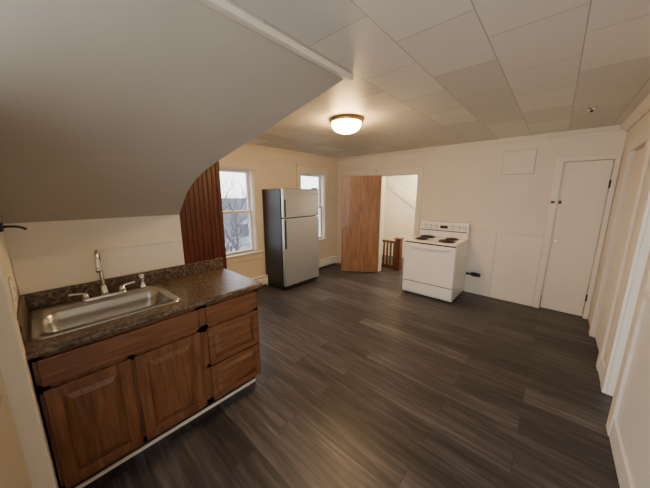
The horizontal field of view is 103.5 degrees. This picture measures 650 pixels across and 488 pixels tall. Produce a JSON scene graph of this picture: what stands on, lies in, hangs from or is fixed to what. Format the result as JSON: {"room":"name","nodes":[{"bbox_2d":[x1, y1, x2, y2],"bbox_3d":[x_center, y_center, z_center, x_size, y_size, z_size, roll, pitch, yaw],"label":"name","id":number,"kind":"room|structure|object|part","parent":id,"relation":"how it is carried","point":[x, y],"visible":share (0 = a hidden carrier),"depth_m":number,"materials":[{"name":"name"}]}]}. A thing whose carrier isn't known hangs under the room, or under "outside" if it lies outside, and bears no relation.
{"room":"kitchen","nodes":[
{"label":"kitchen","id":0,"kind":"room"},
{"bbox_2d":[0,221,56,477],"bbox_3d":[-1.595,0.392,1.269,0.620,1.906,0.100,10,15,41],"label":"wall","id":1,"kind":"structure","parent":0,"point":[3,246],"depth_m":1.39,"materials":[{"name":"white paint"}]},
{"bbox_2d":[8,276,15,301],"bbox_3d":[-1.545,0.223,1.267,0.075,0.120,0.010,10,15,41],"label":"wall outlet","id":2,"kind":"object","parent":1,"relation":"attached to","point":[11,284],"visible":1,"depth_m":1.25,"materials":[{"name":"white plastic"}]},
{"bbox_2d":[0,222,26,231],"bbox_3d":[-1.590,-0.088,1.305,0.100,0.044,0.094,10,15,41],"label":"paper towel holder","id":3,"kind":"object","parent":1,"relation":"attached to","point":[2,227],"visible":1,"depth_m":1.29,"materials":[{"name":"metal"}]},
{"bbox_3d":[-1.587,-0.082,1.309,0.012,0.031,0.085,10,15,41],"label":"arm","id":4,"kind":"part","parent":3,"relation":"part of","materials":[{"name":"metal"}]},
{"bbox_2d":[0,371,31,487],"bbox_3d":[-1.037,0.482,0.758,0.695,1.915,0.040,10,15,41],"label":"slab","id":5,"kind":"object","parent":1,"relation":"attached to","point":[2,386],"depth_m":1.04,"materials":[{"name":"paint"}]},
{"bbox_2d":[0,394,29,487],"bbox_3d":[-1.020,0.909,0.856,0.490,0.650,0.008,10,15,41],"label":"panel","id":6,"kind":"object","parent":5,"relation":"attached to","point":[12,470],"visible":1,"depth_m":0.89,"materials":[{"name":"paint"}]},
{"bbox_2d":[0,252,58,487],"bbox_3d":[-1.323,0.440,1.043,0.105,1.900,0.118,10,15,41],"label":"trim","id":7,"kind":"structure","parent":1,"relation":"attached to","point":[14,367],"depth_m":1.07,"materials":[{"name":"white paint"}]},
{"bbox_2d":[3,215,184,296],"bbox_3d":[-1.534,0.516,1.914,0.100,1.419,0.930,10,15,41],"label":"wall knee","id":8,"kind":"structure","parent":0,"point":[49,237],"depth_m":1.68,"materials":[{"name":"white paint"}]},
{"bbox_2d":[0,0,343,223],"bbox_3d":[-1.000,-0.543,1.414,1.280,1.004,2.090,10,15,41],"label":"ceiling","id":9,"kind":"structure","parent":0,"point":[109,108],"depth_m":1.22,"materials":[{"name":"paint"}]},
{"bbox_2d":[197,0,352,81],"bbox_3d":[-0.529,-0.939,0.915,0.045,0.034,2.100,10,15,41],"label":"trim","id":10,"kind":"structure","parent":9,"relation":"attached to","point":[223,7],"depth_m":1.21,"materials":[{"name":"paint"}]},
{"bbox_2d":[224,148,337,277],"bbox_3d":[-0.950,-0.473,4.579,0.150,2.346,3.770,10,15,41],"label":"wall","id":11,"kind":"structure","parent":0,"point":[275,170],"depth_m":4.49,"materials":[{"name":"beige paint"}]},
{"bbox_2d":[219,167,255,255],"bbox_3d":[-1.453,-0.493,3.988,0.130,1.330,0.720,10,15,41],"label":"window","id":12,"kind":"structure","parent":11,"relation":"in","point":[248,170],"depth_m":4.17,"materials":[{"name":"white paint"}]},
{"bbox_3d":[-1.479,-0.806,3.951,0.030,0.670,0.688,10,15,41],"label":"upper sash","id":13,"kind":"part","parent":12,"relation":"part of","materials":[{"name":"clear glass"}]},
{"bbox_3d":[-1.449,-0.176,4.046,0.030,0.685,0.688,10,15,41],"label":"lower sash","id":14,"kind":"part","parent":12,"relation":"part of","materials":[{"name":"clear glass"}]},
{"bbox_2d":[219,158,261,263],"bbox_3d":[-1.387,-0.487,3.929,0.044,1.580,0.940,10,15,41],"label":"window frame","id":15,"kind":"structure","parent":11,"relation":"attached to","point":[224,162],"depth_m":4.13,"materials":[{"name":"paint"}]},
{"bbox_2d":[226,250,263,258],"bbox_3d":[-1.423,0.180,4.091,0.150,0.030,0.950,10,15,41],"label":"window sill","id":16,"kind":"structure","parent":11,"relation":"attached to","point":[260,251],"depth_m":4.12,"materials":[{"name":"paint"}]},
{"bbox_2d":[251,274,267,285],"bbox_3d":[-1.248,0.678,4.294,0.068,0.195,0.654,10,15,41],"label":"baseboard heater","id":17,"kind":"object","parent":11,"relation":"attached to","point":[263,279],"visible":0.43,"depth_m":4.45,"materials":[{"name":"beige metal"}]},
{"bbox_2d":[239,143,338,161],"bbox_3d":[-0.862,-1.578,4.304,0.060,0.070,3.499,10,15,41],"label":"crown molding","id":18,"kind":"structure","parent":11,"relation":"attached to","point":[246,145],"depth_m":4.50,"materials":[{"name":"paint"}]},
{"bbox_2d":[296,165,328,244],"bbox_3d":[-0.231,-0.743,5.197,0.044,1.600,0.890,10,15,41],"label":"window frame","id":19,"kind":"structure","parent":11,"relation":"attached to","point":[299,168],"depth_m":5.29,"materials":[{"name":"paint"}]},
{"bbox_2d":[301,172,323,238],"bbox_3d":[-0.296,-0.749,5.255,0.130,1.350,0.670,10,15,41],"label":"window","id":20,"kind":"structure","parent":11,"relation":"in","point":[321,175],"depth_m":5.44,"materials":[{"name":"white paint"}]},
{"bbox_3d":[-0.323,-1.067,5.218,0.030,0.680,0.638,10,15,41],"label":"upper sash","id":21,"kind":"part","parent":20,"relation":"part of","materials":[{"name":"clear glass"}]},
{"bbox_3d":[-0.293,-0.427,5.315,0.030,0.695,0.638,10,15,41],"label":"lower sash","id":22,"kind":"part","parent":20,"relation":"part of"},
{"bbox_2d":[319,255,336,268],"bbox_3d":[-0.091,0.432,5.564,0.068,0.195,1.024,10,15,41],"label":"baseboard heater","id":23,"kind":"object","parent":11,"relation":"attached to","point":[328,261],"visible":0.56,"depth_m":5.70,"materials":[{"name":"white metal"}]},
{"bbox_2d":[56,255,619,487],"bbox_3d":[0.754,1.141,2.677,5.590,0.100,7.800,10,15,41],"label":"floor","id":24,"kind":"structure","parent":0,"point":[364,380],"depth_m":1.95,"materials":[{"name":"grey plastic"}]},
{"bbox_2d":[30,289,260,487],"bbox_3d":[-1.143,0.813,1.851,0.600,0.860,1.185,10,15,41],"label":"kitchen cabinet","id":25,"kind":"object","parent":24,"relation":"on","point":[106,400],"visible":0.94,"depth_m":1.49,"materials":[{"name":"brown wood"}]},
{"bbox_3d":[-1.201,0.938,1.365,0.019,0.558,0.330,10,15,41],"label":"door frame","id":26,"kind":"part","parent":25,"relation":"part of","materials":[{"name":"brown wood"}]},
{"bbox_3d":[-1.200,0.939,1.364,0.014,0.448,0.220,10,15,41],"label":"door panel","id":27,"kind":"part","parent":25,"relation":"part of","materials":[{"name":"brown wood"}]},
{"bbox_2d":[17,258,262,360],"bbox_3d":[-1.137,0.321,1.753,0.646,0.138,1.232,10,15,41],"label":"countertop","id":28,"kind":"structure","parent":25,"relation":"on","point":[197,284],"depth_m":1.68,"materials":[{"name":"laminate"}]},
{"bbox_2d":[29,283,179,340],"bbox_3d":[-1.338,0.458,1.606,0.500,0.170,0.662,10,15,41],"label":"sink","id":29,"kind":"object","parent":28,"relation":"in","point":[55,320],"depth_m":1.59,"materials":[{"name":"silver metal"}]},
{"bbox_2d":[68,249,134,301],"bbox_3d":[-1.442,0.194,1.658,0.155,0.332,0.343,10,15,41],"label":"kitchen faucet","id":30,"kind":"object","parent":29,"relation":"on","point":[104,292],"depth_m":1.68,"materials":[{"name":"silver metal"}]},
{"bbox_2d":[139,274,146,288],"bbox_3d":[-1.336,0.269,1.870,0.044,0.104,0.044,10,15,41],"label":"sprayer","id":31,"kind":"object","parent":28,"relation":"on","point":[141,276],"visible":1,"depth_m":1.86,"materials":[{"name":"silver metal"}]},
{"bbox_3d":[-0.958,0.887,1.632,0.019,0.558,0.364,10,15,41],"label":"door frame","id":32,"kind":"part","parent":25,"relation":"part of","materials":[{"name":"brown wood"}]},
{"bbox_3d":[-0.957,0.887,1.631,0.014,0.448,0.254,10,15,41],"label":"door panel","id":33,"kind":"part","parent":25,"relation":"part of","materials":[{"name":"brown wood"}]},
{"bbox_3d":[-0.674,0.463,1.875,0.017,0.138,0.390,10,15,41],"label":"drawer","id":34,"kind":"part","parent":25,"relation":"part of","materials":[{"name":"brown wood"}]},
{"bbox_3d":[-0.673,0.686,1.917,0.019,0.273,0.390,10,15,41],"label":"drawer frame","id":35,"kind":"part","parent":25,"relation":"part of","materials":[{"name":"brown wood"}]},
{"bbox_3d":[-0.672,0.686,1.916,0.014,0.203,0.320,10,15,41],"label":"drawer panel","id":36,"kind":"part","parent":25,"relation":"part of","materials":[{"name":"brown wood"}]},
{"bbox_3d":[-0.673,0.968,1.972,0.019,0.270,0.390,10,15,41],"label":"drawer frame","id":37,"kind":"part","parent":25,"relation":"part of","materials":[{"name":"brown wood"}]},
{"bbox_3d":[-0.672,0.968,1.971,0.014,0.200,0.320,10,15,41],"label":"drawer panel","id":38,"kind":"part","parent":25,"relation":"part of","materials":[{"name":"brown wood"}]},
{"bbox_2d":[262,188,318,290],"bbox_3d":[-0.576,-0.126,4.510,0.557,1.690,0.790,10,15,41],"label":"refrigerator","id":39,"kind":"object","parent":24,"relation":"on","point":[291,222],"visible":0.99,"depth_m":4.25,"materials":[{"name":"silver metal"}]},
{"bbox_2d":[281,188,318,217],"bbox_3d":[-0.397,-0.682,4.240,0.063,0.455,0.790,10,15,41],"label":"freezer","id":40,"kind":"object","parent":39,"relation":"in","point":[295,203],"depth_m":4.18,"materials":[{"name":"silver metal"}]},
{"bbox_3d":[-0.397,0.099,4.391,0.063,1.115,0.790,10,15,41],"label":"fresh food door","id":41,"kind":"part","parent":39,"relation":"part of","materials":[{"name":"metal"}]},
{"bbox_2d":[381,237,403,270],"bbox_3d":[1.355,0.177,5.578,0.665,0.690,0.150,10,15,41],"label":"stair railing","id":42,"kind":"object","parent":24,"relation":"on","point":[398,243],"visible":0.72,"depth_m":5.43,"materials":[{"name":"brown wood"}]},
{"bbox_3d":[1.308,0.467,5.684,0.530,0.080,0.040,10,15,41],"label":"rail","id":43,"kind":"part","parent":42,"relation":"part of","materials":[{"name":"brown wood"}]},
{"bbox_3d":[1.308,-0.068,5.580,0.530,0.050,0.070,10,15,41],"label":"rail","id":44,"kind":"part","parent":42,"relation":"part of","materials":[{"name":"brown wood"}]},
{"bbox_3d":[1.547,0.224,5.412,0.120,0.660,0.120,10,15,41],"label":"newel post","id":45,"kind":"part","parent":42,"relation":"part of","materials":[{"name":"brown wood"}]},
{"bbox_2d":[402,220,469,302],"bbox_3d":[1.761,0.234,4.115,0.770,1.134,0.726,10,15,41],"label":"electric range","id":46,"kind":"object","parent":24,"relation":"on","point":[434,266],"visible":1,"depth_m":3.94,"materials":[{"name":"white metal"}]},
{"bbox_3d":[1.566,0.702,3.984,0.758,0.165,0.024,10,15,41],"label":"storage drawer","id":47,"kind":"part","parent":46,"relation":"part of","materials":[{"name":"white metal"}]},
{"bbox_2d":[403,242,455,288],"bbox_3d":[1.547,0.315,3.886,0.758,0.608,0.083,10,15,41],"label":"oven","id":48,"kind":"object","parent":46,"relation":"in","point":[427,264],"depth_m":3.86,"materials":[{"name":"white metal"}]},
{"bbox_2d":[405,235,468,246],"bbox_3d":[1.778,-0.067,4.076,0.770,0.030,0.675,10,15,41],"label":"cooktop","id":49,"kind":"object","parent":46,"relation":"in","point":[428,240],"depth_m":3.95,"materials":[{"name":"white metal"}]},
{"bbox_2d":[382,175,417,257],"bbox_3d":[1.875,-0.656,5.524,2.200,2.346,1.430,10,15,41],"label":"wall","id":50,"kind":"structure","parent":0,"point":[399,215],"depth_m":6.38,"materials":[{"name":"white paint"}]},
{"bbox_2d":[389,179,415,207],"bbox_3d":[2.305,-0.763,5.932,1.880,1.500,0.023,10,15,41],"label":"trim","id":51,"kind":"structure","parent":50,"relation":"attached to","point":[392,186],"depth_m":6.22,"materials":[{"name":"white paint"}]},
{"bbox_2d":[225,0,649,157],"bbox_3d":[0.754,-1.260,2.212,5.590,0.100,7.800,10,15,41],"label":"ceiling","id":52,"kind":"structure","parent":0,"point":[426,73],"depth_m":1.54,"materials":[{"name":"paint"}]},
{"bbox_2d":[330,115,362,135],"bbox_3d":[0.223,-1.217,2.677,0.344,0.160,0.344,10,15,41],"label":"ceiling light","id":53,"kind":"object","parent":52,"relation":"attached to","point":[343,124],"depth_m":2.57,"materials":[{"name":"white glass"}]},
{"bbox_2d":[585,107,598,111],"bbox_3d":[2.416,-1.212,2.319,0.084,0.032,0.084,10,15,41],"label":"smoke detector","id":54,"kind":"object","parent":52,"relation":"attached to","point":[591,109],"visible":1,"depth_m":2.30,"materials":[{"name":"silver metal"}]},
{"bbox_2d":[337,128,626,316],"bbox_3d":[1.880,-0.457,4.498,4.180,2.346,0.120,10,15,41],"label":"wall","id":55,"kind":"structure","parent":0,"point":[467,185],"depth_m":3.82,"materials":[{"name":"beige paint"}]},
{"bbox_2d":[343,169,376,175],"bbox_3d":[0.698,-0.498,5.459,0.830,2.060,0.035,10,15,41],"label":"door frame","id":56,"kind":"structure","parent":55,"relation":"attached to","point":[373,172],"depth_m":5.22,"materials":[{"name":"beige wood"}]},
{"bbox_2d":[341,175,380,271],"bbox_3d":[0.707,-0.377,5.132,0.755,1.923,0.036,1,11,5],"label":"door","id":57,"kind":"structure","parent":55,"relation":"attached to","point":[361,195],"depth_m":5.11,"materials":[{"name":"brown wood"}]},
{"bbox_2d":[378,174,417,271],"bbox_3d":[1.407,-0.339,4.952,0.730,1.940,0.120,10,15,41],"label":"trim","id":58,"kind":"structure","parent":55,"relation":"attached to","point":[382,176],"depth_m":5.13,"materials":[{"name":"white wood"}]},
{"bbox_2d":[376,166,423,235],"bbox_3d":[1.354,-0.386,4.884,0.920,2.060,0.035,10,15,41],"label":"door frame","id":59,"kind":"structure","parent":55,"relation":"attached to","point":[416,169],"depth_m":4.57,"materials":[{"name":"beige wood"}]},
{"bbox_2d":[338,125,620,161],"bbox_3d":[1.819,-1.561,4.215,4.056,0.070,0.060,10,15,41],"label":"crown molding","id":60,"kind":"structure","parent":55,"relation":"attached to","point":[616,128],"depth_m":3.62,"materials":[{"name":"paint"}]},
{"bbox_2d":[463,229,543,305],"bbox_3d":[2.338,0.279,4.120,1.685,1.045,0.029,10,15,41],"label":"wall panel","id":61,"kind":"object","parent":55,"relation":"attached to","point":[507,263],"depth_m":3.83,"materials":[{"name":"white paint"}]},
{"bbox_2d":[466,272,479,276],"bbox_3d":[2.358,0.473,4.071,0.198,0.071,0.108,10,15,41],"label":"gas pipe","id":62,"kind":"object","parent":61,"relation":"attached to","point":[474,274],"visible":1,"depth_m":4.02,"materials":[{"name":"metal"}]},
{"bbox_3d":[2.338,-0.217,4.024,1.685,0.035,0.029,10,15,41],"label":"cap rail","id":63,"kind":"part","parent":61,"relation":"part of","materials":[{"name":"paint"}]},
{"bbox_2d":[501,149,537,174],"bbox_3d":[2.678,-1.130,3.543,0.370,0.320,0.021,10,15,41],"label":"access panel","id":64,"kind":"object","parent":55,"relation":"attached to","point":[520,161],"visible":1,"depth_m":3.53,"materials":[{"name":"beige paint"}]},
{"bbox_2d":[540,160,613,315],"bbox_3d":[3.215,-0.045,3.318,0.424,1.962,0.035,10,15,41],"label":"door","id":65,"kind":"structure","parent":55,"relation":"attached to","point":[584,185],"depth_m":3.29,"materials":[{"name":"white paint"}]},
{"bbox_2d":[533,153,621,318],"bbox_3d":[3.178,-0.070,3.290,0.555,2.045,0.025,10,15,41],"label":"door frame","id":66,"kind":"structure","parent":55,"relation":"attached to","point":[617,156],"depth_m":3.25,"materials":[{"name":"paint"}]},
{"bbox_2d":[541,160,603,294],"bbox_3d":[3.852,-0.218,3.261,1.820,2.346,0.630,10,15,41],"label":"closet","id":67,"kind":"object","parent":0,"point":[602,160],"depth_m":3.89,"materials":[{"name":"white wood"}]},
{"bbox_2d":[588,111,649,395],"bbox_3d":[1.766,0.181,1.207,0.120,2.346,5.270,10,15,41],"label":"wall","id":68,"kind":"structure","parent":0,"point":[643,123],"depth_m":2.12,"materials":[{"name":"beige paint"}]},
{"bbox_2d":[598,358,633,487],"bbox_3d":[1.218,1.358,0.930,0.034,0.140,3.800,10,15,41],"label":"baseboard","id":69,"kind":"structure","parent":68,"relation":"attached to","point":[622,469],"depth_m":1.50,"materials":[{"name":"white paint"}]},
{"bbox_2d":[589,127,649,370],"bbox_3d":[2.781,0.064,2.453,0.025,2.100,0.880,10,15,41],"label":"door frame","id":70,"kind":"structure","parent":68,"relation":"attached to","point":[642,138],"depth_m":2.24,"materials":[{"name":"paint"}]},
{"bbox_2d":[595,147,644,349],"bbox_3d":[2.821,0.119,2.427,0.040,1.978,0.668,10,15,41],"label":"door frame","id":71,"kind":"structure","parent":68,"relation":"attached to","point":[638,157],"depth_m":2.55,"materials":[{"name":"white paint"}]},
{"bbox_2d":[598,266,616,339],"bbox_3d":[2.804,0.608,2.538,0.009,0.700,0.480,10,15,41],"label":"panel","id":72,"kind":"object","parent":71,"relation":"attached to","point":[612,275],"visible":0.56,"depth_m":2.58,"materials":[{"name":"white paint"}]},
{"bbox_2d":[614,163,640,256],"bbox_3d":[2.804,-0.300,2.362,0.009,0.850,0.480,10,15,41],"label":"panel","id":73,"kind":"object","parent":71,"relation":"attached to","point":[636,168],"visible":0.56,"depth_m":2.40,"materials":[{"name":"white paint"}]},
{"bbox_2d":[600,175,649,435],"bbox_3d":[2.106,0.206,1.722,0.039,2.100,0.630,10,15,41],"label":"door frame","id":74,"kind":"structure","parent":68,"relation":"attached to","point":[645,283],"depth_m":1.78,"materials":[{"name":"paint"}]},
{"bbox_2d":[616,290,649,487],"bbox_3d":[0.921,0.914,0.513,0.044,0.890,2.920,10,15,41],"label":"wainscot","id":75,"kind":"structure","parent":68,"relation":"attached to","point":[633,417],"depth_m":1.40,"materials":[{"name":"white paint"}]},
{"bbox_3d":[0.921,0.497,0.432,0.044,0.040,2.920,10,15,41],"label":"cap rail","id":76,"kind":"part","parent":75,"relation":"part of","materials":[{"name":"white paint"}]},
{"bbox_2d":[621,94,649,131],"bbox_3d":[1.692,-0.946,1.042,0.060,0.070,5.049,10,15,41],"label":"crown molding","id":77,"kind":"structure","parent":68,"relation":"attached to","point":[643,108],"depth_m":2.36,"materials":[{"name":"paint"}]},
{"bbox_3d":[-1.706,-0.104,2.675,1.310,2.346,0.370,10,15,41],"label":"wall","id":78,"kind":"structure","parent":0,"visible":0},
{"bbox_2d":[11,239,183,294],"bbox_3d":[-1.484,0.126,1.805,0.014,0.219,0.902,10,15,41],"label":"backsplash","id":79,"kind":"structure","parent":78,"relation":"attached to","point":[36,273],"depth_m":1.70,"materials":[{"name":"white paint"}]},
{"bbox_2d":[179,161,226,268],"bbox_3d":[-1.755,-0.123,3.525,0.018,2.060,0.775,10,15,41],"label":"panelling","id":80,"kind":"object","parent":78,"relation":"attached to","point":[201,213],"visible":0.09,"depth_m":3.55,"materials":[{"name":"brown wood"}]},
{"label":"outside","id":81,"kind":"structure","parent":0,"visible":0},
{"bbox_2d":[225,243,250,251],"bbox_3d":[-13.030,1.150,18.922,36.100,0.100,60.000,10,15,41],"label":"ground","id":82,"kind":"structure","parent":81,"point":[247,245],"depth_m":22.97,"materials":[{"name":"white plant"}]},
{"bbox_2d":[221,175,238,210],"bbox_3d":[-6.568,-1.145,15.117,3.493,5.876,2.773,0,11,2],"label":"bare tree","id":83,"kind":"object","parent":82,"relation":"on","point":[227,205],"visible":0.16,"depth_m":14.67,"materials":[{"name":"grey plant"}]},
{"bbox_2d":[221,178,246,250],"bbox_3d":[-6.547,-2.157,19.165,3.643,6.307,4.261,3,11,16],"label":"bare tree","id":84,"kind":"object","parent":82,"relation":"on","point":[242,200],"visible":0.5,"depth_m":18.81,"materials":[{"name":"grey plant"}]},
{"bbox_2d":[223,197,248,250],"bbox_3d":[-4.952,-0.180,13.093,1.999,4.750,4.033,-10,15,-41],"label":"bare tree","id":85,"kind":"object","parent":82,"relation":"on","point":[241,230],"visible":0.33,"depth_m":12.66,"materials":[{"name":"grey plant"}]},
{"bbox_2d":[223,195,249,252],"bbox_3d":[-4.259,-0.064,12.024,2.188,4.921,2.598,10,15,41],"label":"bare tree","id":86,"kind":"object","parent":82,"relation":"on","point":[233,220],"visible":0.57,"depth_m":11.86,"materials":[{"name":"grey plant"}]},
{"bbox_2d":[224,218,249,246],"bbox_3d":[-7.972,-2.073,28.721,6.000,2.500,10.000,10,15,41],"label":"wall","id":87,"kind":"structure","parent":82,"relation":"on","point":[246,221],"depth_m":24.39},
{"bbox_2d":[222,198,248,219],"bbox_3d":[-7.972,-4.184,28.312,6.600,1.800,10.600,10,15,41],"label":"roof gable","id":88,"kind":"object","parent":87,"relation":"on","point":[240,199],"visible":0.1,"depth_m":25.21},
{"bbox_2d":[239,224,248,236],"bbox_3d":[-7.747,-1.306,24.497,0.040,1.200,0.900,10,15,41],"label":"house window","id":89,"kind":"structure","parent":87,"relation":"in","point":[243,226],"depth_m":24.50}
]}

